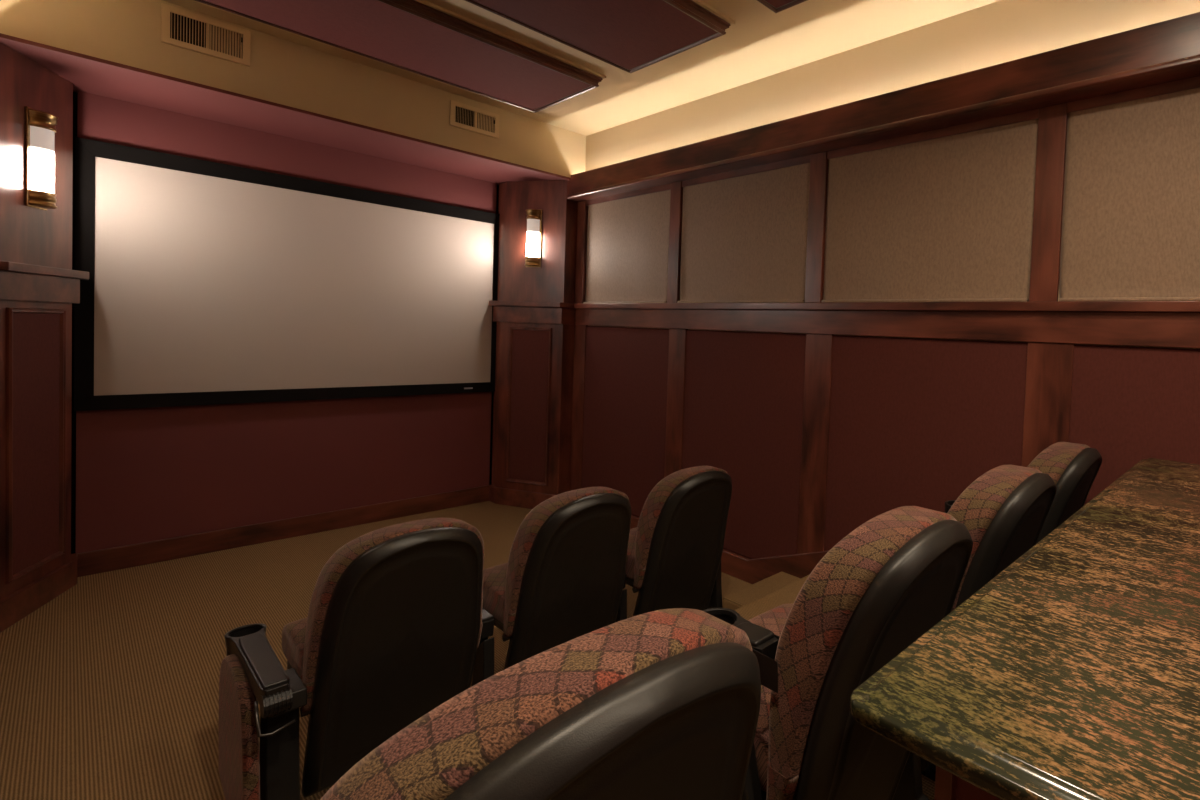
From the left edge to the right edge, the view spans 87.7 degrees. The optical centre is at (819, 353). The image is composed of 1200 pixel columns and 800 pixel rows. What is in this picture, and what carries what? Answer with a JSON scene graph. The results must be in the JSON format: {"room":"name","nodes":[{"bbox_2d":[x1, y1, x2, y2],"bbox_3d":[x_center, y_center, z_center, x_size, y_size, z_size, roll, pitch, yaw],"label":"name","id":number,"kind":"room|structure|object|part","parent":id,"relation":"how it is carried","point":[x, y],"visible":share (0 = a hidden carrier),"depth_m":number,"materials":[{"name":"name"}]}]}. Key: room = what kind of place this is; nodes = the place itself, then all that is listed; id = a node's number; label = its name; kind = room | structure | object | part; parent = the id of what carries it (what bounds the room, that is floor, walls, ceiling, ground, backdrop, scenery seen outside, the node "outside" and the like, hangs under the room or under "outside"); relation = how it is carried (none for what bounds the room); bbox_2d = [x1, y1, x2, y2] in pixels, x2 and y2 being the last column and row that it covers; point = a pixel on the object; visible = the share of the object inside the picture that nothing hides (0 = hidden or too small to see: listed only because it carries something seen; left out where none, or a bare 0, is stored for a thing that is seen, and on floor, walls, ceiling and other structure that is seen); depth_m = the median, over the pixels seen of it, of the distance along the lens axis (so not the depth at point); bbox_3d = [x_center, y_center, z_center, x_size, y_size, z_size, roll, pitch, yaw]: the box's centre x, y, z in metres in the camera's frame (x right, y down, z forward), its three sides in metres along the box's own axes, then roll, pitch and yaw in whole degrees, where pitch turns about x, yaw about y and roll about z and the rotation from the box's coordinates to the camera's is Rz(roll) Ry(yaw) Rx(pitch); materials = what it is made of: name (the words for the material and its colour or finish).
{"room":"home theater","nodes":[
{"label":"home theater","id":0,"kind":"room"},
{"bbox_2d":[71,91,498,553],"bbox_3d":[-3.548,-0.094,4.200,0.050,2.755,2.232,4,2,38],"label":"wall","id":1,"kind":"structure","parent":0,"point":[156,473],"depth_m":3.92,"materials":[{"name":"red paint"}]},
{"bbox_2d":[77,485,488,576],"bbox_3d":[-3.573,1.216,4.215,0.022,0.135,2.232,4,2,38],"label":"baseboard","id":2,"kind":"structure","parent":1,"relation":"attached to","point":[127,556],"depth_m":3.94,"materials":[{"name":"brown wood"}]},
{"bbox_2d":[74,137,499,410],"bbox_3d":[-3.494,-0.438,4.168,0.040,1.532,2.263,4,2,38],"label":"projection screen","id":3,"kind":"object","parent":1,"relation":"attached to","point":[209,283],"visible":0.89,"depth_m":3.89,"materials":[{"name":"white fabric"}]},
{"bbox_2d":[0,0,585,184],"bbox_3d":[-3.183,-1.640,3.919,0.815,0.380,2.977,4,2,38],"label":"soffit","id":4,"kind":"object","parent":1,"relation":"attached to","point":[126,32],"depth_m":3.45,"materials":[{"name":"beige paint"}]},
{"bbox_2d":[161,3,250,66],"bbox_3d":[-3.275,-1.697,3.117,0.014,0.194,0.329,4,2,38],"label":"air vent","id":5,"kind":"object","parent":4,"relation":"attached to","point":[182,28],"visible":1,"depth_m":3.11,"materials":[{"name":"beige metal"}]},
{"bbox_2d":[0,33,570,180],"bbox_3d":[-2.911,-1.428,3.644,0.033,0.018,2.877,4,2,38],"label":"trim","id":6,"kind":"structure","parent":4,"relation":"attached to","point":[2,36],"depth_m":3.25,"materials":[{"name":"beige paint"}]},
{"bbox_2d":[450,100,499,138],"bbox_3d":[-2.464,-1.671,4.167,0.014,0.172,0.324,4,2,38],"label":"air vent","id":7,"kind":"object","parent":4,"relation":"attached to","point":[463,116],"visible":1,"depth_m":4.16,"materials":[{"name":"beige metal"}]},
{"bbox_2d":[0,501,751,799],"bbox_3d":[-0.865,1.506,2.112,7.200,0.100,3.177,4,2,38],"label":"floor","id":8,"kind":"structure","parent":0,"point":[109,689],"depth_m":2.57,"materials":[{"name":"beige carpet"}]},
{"bbox_2d":[0,42,88,632],"bbox_3d":[-4.013,-0.076,2.939,0.741,2.754,0.415,4,2,38],"label":"wooden column","id":9,"kind":"structure","parent":8,"relation":"on","point":[39,286],"depth_m":2.92,"materials":[{"name":"brown wood"}]},
{"bbox_3d":[-3.974,0.435,2.961,0.016,1.325,0.415,1,2,-29],"label":"panel moulding","id":10,"kind":"part","parent":9,"relation":"part of","materials":[{"name":"brown wood"}]},
{"bbox_3d":[-3.980,0.434,2.958,0.004,1.273,0.363,1,2,-29],"label":"inset panel","id":11,"kind":"part","parent":9,"relation":"part of","materials":[{"name":"brown wood"}]},
{"bbox_2d":[25,106,58,210],"bbox_3d":[-3.888,-0.968,2.928,0.070,0.482,0.148,1,2,-29],"label":"wall sconce","id":12,"kind":"object","parent":9,"relation":"attached to","point":[40,126],"visible":1,"depth_m":2.89,"materials":[{"name":"white glass"}]},
{"bbox_3d":[-3.894,-0.965,2.925,0.058,0.312,0.116,1,2,-29],"label":"lamp shade","id":13,"kind":"part","parent":12,"relation":"part of","materials":[{"name":"white glass"}]},
{"bbox_2d":[219,518,483,799],"bbox_3d":[-1.527,0.983,1.961,0.649,0.899,0.622,4,2,38],"label":"chair","id":14,"kind":"object","parent":8,"relation":"on","point":[390,634],"visible":0.97,"depth_m":1.80,"materials":[{"name":"black plastic"}]},
{"bbox_3d":[-1.790,1.190,1.793,0.461,0.468,0.036,4,2,38],"label":"panel","id":15,"kind":"part","parent":14,"relation":"part of","materials":[{"name":"fabric"}]},
{"bbox_3d":[-1.729,0.961,1.795,0.520,0.075,0.099,4,2,38],"label":"armrest","id":16,"kind":"part","parent":14,"relation":"part of","materials":[{"name":"black plastic"}]},
{"bbox_3d":[-1.650,1.205,1.777,0.288,0.455,0.076,4,2,38],"label":"leg","id":17,"kind":"part","parent":14,"relation":"part of","materials":[{"name":"black plastic"}]},
{"bbox_2d":[282,617,306,677],"bbox_3d":[-1.568,0.989,2.072,0.413,0.132,0.452,4,2,38],"label":"seat cushion","id":18,"kind":"object","parent":14,"relation":"on","point":[293,633],"depth_m":1.93,"materials":[{"name":"fabric"}]},
{"bbox_2d":[301,518,483,711],"bbox_3d":[-1.346,0.812,1.901,0.214,0.539,0.496,4,2,38],"label":"cushion","id":19,"kind":"object","parent":14,"relation":"on","point":[386,630],"depth_m":1.81,"materials":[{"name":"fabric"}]},
{"bbox_3d":[-1.325,0.971,1.884,0.234,0.784,0.398,4,2,38],"label":"panel","id":20,"kind":"part","parent":14,"relation":"part of","materials":[{"name":"black plastic"}]},
{"bbox_2d":[489,180,577,508],"bbox_3d":[-2.446,-0.070,4.961,0.741,2.754,0.414,4,2,38],"label":"wooden column","id":21,"kind":"structure","parent":8,"relation":"on","point":[534,311],"depth_m":4.90,"materials":[{"name":"brown wood"}]},
{"bbox_3d":[-2.459,0.441,4.916,0.415,1.325,0.016,3,2,15],"label":"panel moulding","id":22,"kind":"part","parent":21,"relation":"part of","materials":[{"name":"brown wood"}]},
{"bbox_3d":[-2.457,0.441,4.923,0.363,1.273,0.004,3,2,15],"label":"inset panel","id":23,"kind":"part","parent":21,"relation":"part of","materials":[{"name":"brown wood"}]},
{"bbox_2d":[525,209,541,266],"bbox_3d":[-2.401,-0.962,4.847,0.148,0.482,0.070,3,2,15],"label":"wall sconce","id":24,"kind":"object","parent":21,"relation":"attached to","point":[534,216],"visible":1,"depth_m":4.83,"materials":[{"name":"white glass"}]},
{"bbox_3d":[-2.400,-0.959,4.853,0.116,0.312,0.058,3,2,15],"label":"lamp shade","id":25,"kind":"part","parent":24,"relation":"part of","materials":[{"name":"white glass"}]},
{"bbox_2d":[472,486,630,685],"bbox_3d":[-1.154,0.985,2.438,0.643,0.899,0.588,4,2,38],"label":"chair","id":26,"kind":"object","parent":8,"relation":"on","point":[561,581],"visible":0.69,"depth_m":2.26,"materials":[{"name":"black leather"}]},
{"bbox_3d":[-1.296,1.249,2.237,0.288,0.370,0.040,4,2,38],"label":"leg","id":27,"kind":"part","parent":26,"relation":"part of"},
{"bbox_3d":[-1.411,1.044,2.327,0.380,0.075,0.099,4,2,38],"label":"armrest","id":28,"kind":"part","parent":26,"relation":"part of","materials":[{"name":"black plastic"}]},
{"bbox_2d":[482,562,507,623],"bbox_3d":[-1.208,0.991,2.537,0.413,0.132,0.452,4,2,38],"label":"seat cushion","id":29,"kind":"object","parent":26,"relation":"on","point":[495,599],"depth_m":2.35,"materials":[{"name":"fabric"}]},
{"bbox_2d":[503,486,628,636],"bbox_3d":[-0.986,0.813,2.365,0.214,0.539,0.496,4,2,38],"label":"chair back","id":30,"kind":"object","parent":26,"relation":"on","point":[557,578],"depth_m":2.26,"materials":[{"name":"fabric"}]},
{"bbox_3d":[-0.965,0.972,2.349,0.234,0.784,0.398,4,2,38],"label":"panel","id":31,"kind":"part","parent":26,"relation":"part of","materials":[{"name":"black leather"}]},
{"bbox_2d":[616,466,731,621],"bbox_3d":[-0.773,0.986,2.930,0.643,0.899,0.679,4,2,38],"label":"chair","id":32,"kind":"object","parent":8,"relation":"on","point":[675,549],"visible":0.77,"depth_m":2.73,"materials":[{"name":"black leather"}]},
{"bbox_3d":[-0.942,1.251,2.693,0.288,0.370,0.040,4,2,38],"label":"leg","id":33,"kind":"part","parent":32,"relation":"part of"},
{"bbox_2d":[625,527,636,579],"bbox_3d":[-0.855,0.992,2.993,0.413,0.132,0.452,4,2,38],"label":"seat cushion","id":34,"kind":"object","parent":32,"relation":"on","point":[631,560],"depth_m":2.75,"materials":[{"name":"fabric"}]},
{"bbox_2d":[633,466,727,588],"bbox_3d":[-0.632,0.815,2.821,0.214,0.539,0.496,4,2,38],"label":"cushion","id":35,"kind":"object","parent":32,"relation":"on","point":[680,538],"depth_m":2.70,"materials":[{"name":"fabric"}]},
{"bbox_3d":[-0.612,0.974,2.805,0.234,0.784,0.398,4,2,38],"label":"panel","id":36,"kind":"part","parent":32,"relation":"part of","materials":[{"name":"black leather"}]},
{"bbox_3d":[-0.587,1.252,3.152,0.288,0.370,0.040,4,2,38],"label":"leg","id":37,"kind":"part","parent":32,"relation":"part of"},
{"bbox_2d":[163,0,999,135],"bbox_3d":[-0.732,-1.725,2.019,7.200,0.100,3.177,4,2,38],"label":"ceiling","id":38,"kind":"structure","parent":0,"point":[761,43],"depth_m":3.28,"materials":[{"name":"beige paint"}]},
{"bbox_2d":[194,0,605,112],"bbox_3d":[-2.282,-1.735,3.182,0.870,0.074,1.925,4,2,38],"label":"ceiling panel","id":39,"kind":"object","parent":38,"relation":"attached to","point":[425,38],"visible":1,"depth_m":3.22,"materials":[{"name":"red paint"}]},
{"bbox_2d":[465,0,734,72],"bbox_3d":[-1.370,-1.677,2.475,0.880,0.074,1.925,4,2,38],"label":"ceiling panel","id":40,"kind":"object","parent":38,"relation":"attached to","point":[631,36],"visible":1,"depth_m":2.92,"materials":[{"name":"red paint"}]},
{"bbox_2d":[757,0,807,12],"bbox_3d":[-0.451,-1.619,1.762,0.890,0.074,1.925,4,2,38],"label":"ceiling panel","id":41,"kind":"object","parent":38,"relation":"attached to","point":[776,6],"visible":1,"depth_m":2.67,"materials":[{"name":"red paint"}]},
{"bbox_2d":[723,572,800,609],"bbox_3d":[-0.224,1.376,3.182,0.370,0.150,0.502,4,2,38],"label":"step","id":42,"kind":"structure","parent":0,"point":[753,592],"depth_m":3.19,"materials":[{"name":"beige carpet"}]},
{"bbox_2d":[734,574,934,799],"bbox_3d":[0.536,1.394,1.027,3.470,0.300,2.977,4,2,38],"label":"floor","id":43,"kind":"structure","parent":0,"point":[787,594],"depth_m":2.71,"materials":[{"name":"beige carpet"}]},
{"bbox_2d":[320,608,760,799],"bbox_3d":[-0.425,0.762,0.779,0.631,0.899,0.570,4,2,38],"label":"chair","id":44,"kind":"object","parent":43,"relation":"on","point":[664,704],"visible":1,"depth_m":0.58,"materials":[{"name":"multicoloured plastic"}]},
{"bbox_3d":[-0.269,0.749,0.658,0.234,0.784,0.458,4,2,38],"label":"panel","id":45,"kind":"part","parent":44,"relation":"part of","materials":[{"name":"black plastic"}]},
{"bbox_2d":[702,506,972,799],"bbox_3d":[-0.017,0.763,1.306,0.631,0.899,0.523,4,2,38],"label":"chair","id":46,"kind":"object","parent":43,"relation":"on","point":[900,572],"visible":0.73,"depth_m":1.06,"materials":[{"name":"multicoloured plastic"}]},
{"bbox_3d":[-0.156,0.589,1.159,0.249,0.075,0.100,4,2,38],"label":"armrest","id":47,"kind":"part","parent":46,"relation":"part of","materials":[{"name":"black plastic"}]},
{"bbox_3d":[-0.157,0.908,1.108,0.288,0.610,0.040,4,2,38],"label":"leg","id":48,"kind":"part","parent":46,"relation":"part of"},
{"bbox_2d":[748,604,792,791],"bbox_3d":[-0.096,0.769,1.383,0.413,0.132,0.452,4,2,38],"label":"seat cushion","id":49,"kind":"object","parent":46,"relation":"on","point":[774,619],"depth_m":1.18,"materials":[{"name":"fabric"}]},
{"bbox_3d":[0.147,0.751,1.195,0.234,0.784,0.398,4,2,38],"label":"panel","id":50,"kind":"part","parent":46,"relation":"part of","materials":[{"name":"black plastic"}]},
{"bbox_2d":[934,766,1000,799],"bbox_3d":[0.964,0.857,1.332,0.622,0.792,1.892,4,2,38],"label":"half wall","id":51,"kind":"structure","parent":43,"relation":"on","point":[948,786],"depth_m":0.76,"materials":[{"name":"red paint"}]},
{"bbox_2d":[850,458,1199,799],"bbox_3d":[0.965,0.443,1.252,0.804,0.038,2.032,4,2,38],"label":"countertop","id":52,"kind":"structure","parent":51,"relation":"on","point":[1073,673],"depth_m":0.76,"materials":[{"name":"stone"}]},
{"bbox_2d":[893,465,1056,799],"bbox_3d":[0.352,0.765,1.782,0.631,0.899,0.523,4,2,38],"label":"chair","id":53,"kind":"object","parent":43,"relation":"on","point":[1004,511],"visible":0.36,"depth_m":1.53,"materials":[{"name":"black plastic"}]},
{"bbox_3d":[0.213,0.909,1.584,0.288,0.610,0.040,4,2,38],"label":"leg","id":54,"kind":"part","parent":53,"relation":"part of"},
{"bbox_3d":[0.517,0.752,1.672,0.234,0.784,0.398,4,2,38],"label":"panel","id":55,"kind":"part","parent":53,"relation":"part of","materials":[{"name":"black plastic"}]},
{"bbox_2d":[948,465,1041,611],"bbox_3d":[0.496,0.593,1.688,0.214,0.539,0.496,4,2,38],"label":"cushion","id":56,"kind":"object","parent":53,"relation":"on","point":[989,507],"depth_m":1.51,"materials":[{"name":"fabric"}]},
{"bbox_2d":[945,442,1101,543],"bbox_3d":[0.704,0.766,2.237,0.631,0.899,0.523,4,2,38],"label":"chair","id":57,"kind":"object","parent":43,"relation":"on","point":[1073,468],"visible":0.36,"depth_m":1.98,"materials":[{"name":"black plastic"}]},
{"bbox_3d":[0.566,0.592,2.090,0.249,0.075,0.100,4,2,38],"label":"armrest","id":58,"kind":"part","parent":57,"relation":"part of","materials":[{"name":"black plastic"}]},
{"bbox_2d":[1028,442,1089,484],"bbox_3d":[0.849,0.595,2.143,0.214,0.539,0.496,4,2,38],"label":"cushion","id":59,"kind":"object","parent":57,"relation":"on","point":[1062,461],"depth_m":1.99,"materials":[{"name":"fabric"}]},
{"bbox_3d":[0.869,0.754,2.127,0.234,0.784,0.398,4,2,38],"label":"panel","id":60,"kind":"part","parent":57,"relation":"part of","materials":[{"name":"black plastic"}]},
{"bbox_2d":[585,0,1199,348],"bbox_3d":[0.144,-0.106,3.282,7.200,3.135,0.100,4,2,38],"label":"wall","id":61,"kind":"structure","parent":0,"point":[1001,31],"depth_m":3.03,"materials":[{"name":"beige paint"}]},
{"bbox_2d":[570,325,587,490],"bbox_3d":[-2.043,0.484,4.897,0.230,1.445,0.022,4,2,38],"label":"trim","id":62,"kind":"structure","parent":61,"relation":"attached to","point":[579,330],"depth_m":4.87,"materials":[{"name":"brown wood"}]},
{"bbox_2d":[575,200,587,303],"bbox_3d":[-2.009,-0.840,4.873,0.180,0.850,0.026,4,2,38],"label":"trim","id":63,"kind":"structure","parent":61,"relation":"attached to","point":[582,209],"depth_m":4.83,"materials":[{"name":"brown wood"}]},
{"bbox_2d":[582,326,668,516],"bbox_3d":[-1.519,0.508,4.497,1.114,1.422,0.014,4,2,38],"label":"wall panel","id":64,"kind":"object","parent":61,"relation":"attached to","point":[626,368],"visible":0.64,"depth_m":4.46,"materials":[{"name":"red fabric"}]},
{"bbox_2d":[583,190,670,302],"bbox_3d":[-1.500,-0.811,4.474,1.111,0.861,0.030,4,2,38],"label":"fabric panel","id":65,"kind":"object","parent":61,"relation":"attached to","point":[628,238],"visible":0.95,"depth_m":4.44,"materials":[{"name":"beige fabric"}]},
{"bbox_2d":[667,181,682,302],"bbox_3d":[-1.020,-0.778,4.106,0.112,0.850,0.026,4,2,38],"label":"trim","id":66,"kind":"structure","parent":61,"relation":"attached to","point":[676,198],"depth_m":4.08,"materials":[{"name":"brown wood"}]},
{"bbox_2d":[664,328,687,477],"bbox_3d":[-1.021,0.548,4.105,0.180,1.445,0.022,4,2,38],"label":"trim","id":67,"kind":"structure","parent":61,"relation":"attached to","point":[674,415],"depth_m":4.09,"materials":[{"name":"brown wood"}]},
{"bbox_2d":[630,515,827,583],"bbox_3d":[0.324,1.257,3.054,6.300,0.440,0.034,4,2,38],"label":"baseboard","id":68,"kind":"structure","parent":61,"relation":"attached to","point":[752,571],"depth_m":3.54,"materials":[{"name":"brown wood"}]},
{"bbox_2d":[677,163,809,302],"bbox_3d":[-0.522,-0.749,3.716,1.162,0.861,0.030,4,2,38],"label":"fabric panel","id":69,"kind":"object","parent":61,"relation":"attached to","point":[744,238],"visible":0.99,"depth_m":3.67,"materials":[{"name":"beige fabric"}]},
{"bbox_2d":[682,330,805,558],"bbox_3d":[-0.524,0.571,3.725,1.096,1.422,0.014,4,2,38],"label":"wall panel","id":70,"kind":"object","parent":61,"relation":"attached to","point":[744,391],"visible":0.82,"depth_m":3.64,"materials":[{"name":"red fabric"}]},
{"bbox_2d":[797,334,833,553],"bbox_3d":[-0.029,0.611,3.337,0.188,1.445,0.022,4,2,38],"label":"trim","id":71,"kind":"structure","parent":61,"relation":"attached to","point":[818,354],"depth_m":3.32,"materials":[{"name":"brown wood"}]},
{"bbox_2d":[805,151,827,301],"bbox_3d":[-0.019,-0.714,3.330,0.116,0.850,0.026,4,2,38],"label":"trim","id":72,"kind":"structure","parent":61,"relation":"attached to","point":[818,182],"depth_m":3.31,"materials":[{"name":"brown wood"}]},
{"bbox_2d":[567,12,1199,205],"bbox_3d":[0.417,-1.205,2.920,6.236,0.190,0.144,4,2,38],"label":"trim","id":73,"kind":"structure","parent":61,"relation":"attached to","point":[1168,50],"depth_m":2.74,"materials":[{"name":"brown wood"}]},
{"bbox_2d":[574,301,1199,311],"bbox_3d":[0.379,-0.242,3.002,6.300,0.042,0.055,4,2,38],"label":"trim","id":74,"kind":"structure","parent":61,"relation":"attached to","point":[1048,306],"depth_m":2.80,"materials":[{"name":"brown wood"}]},
{"bbox_2d":[575,309,1199,347],"bbox_3d":[0.383,-0.153,3.015,6.300,0.135,0.030,4,2,38],"label":"trim","id":75,"kind":"structure","parent":61,"relation":"attached to","point":[1151,329],"depth_m":2.81,"materials":[{"name":"brown wood"}]},
{"bbox_2d":[824,335,1027,550],"bbox_3d":[0.476,0.605,2.950,1.106,1.362,0.014,4,2,38],"label":"wall panel","id":76,"kind":"object","parent":61,"relation":"attached to","point":[913,421],"visible":0.55,"depth_m":2.94,"materials":[{"name":"red fabric"}]},
{"bbox_2d":[821,119,1037,301],"bbox_3d":[0.487,-0.685,2.934,1.177,0.860,0.030,4,2,38],"label":"fabric panel","id":77,"kind":"object","parent":61,"relation":"attached to","point":[949,218],"visible":0.95,"depth_m":2.87,"materials":[{"name":"beige fabric"}]},
{"bbox_2d":[1029,103,1067,300],"bbox_3d":[0.997,-0.650,2.543,0.119,0.850,0.026,4,2,38],"label":"trim","id":78,"kind":"structure","parent":61,"relation":"attached to","point":[1052,120],"depth_m":2.53,"materials":[{"name":"brown wood"}]},
{"bbox_2d":[1022,342,1074,466],"bbox_3d":[0.976,0.675,2.558,0.194,1.445,0.022,4,2,38],"label":"trim","id":79,"kind":"structure","parent":61,"relation":"attached to","point":[1049,371],"depth_m":2.54,"materials":[{"name":"brown wood"}]},
{"bbox_2d":[1059,88,1199,300],"bbox_3d":[1.496,-0.621,2.152,1.159,0.861,0.030,4,2,38],"label":"fabric panel","id":80,"kind":"object","parent":61,"relation":"attached to","point":[1131,217],"visible":0.95,"depth_m":2.34,"materials":[{"name":"beige fabric"}]},
{"bbox_2d":[1069,344,1199,504],"bbox_3d":[1.484,0.669,2.169,1.108,1.362,0.014,4,2,38],"label":"wall panel","id":81,"kind":"object","parent":61,"relation":"attached to","point":[1131,405],"visible":0.38,"depth_m":2.34,"materials":[{"name":"red fabric"}]}
]}

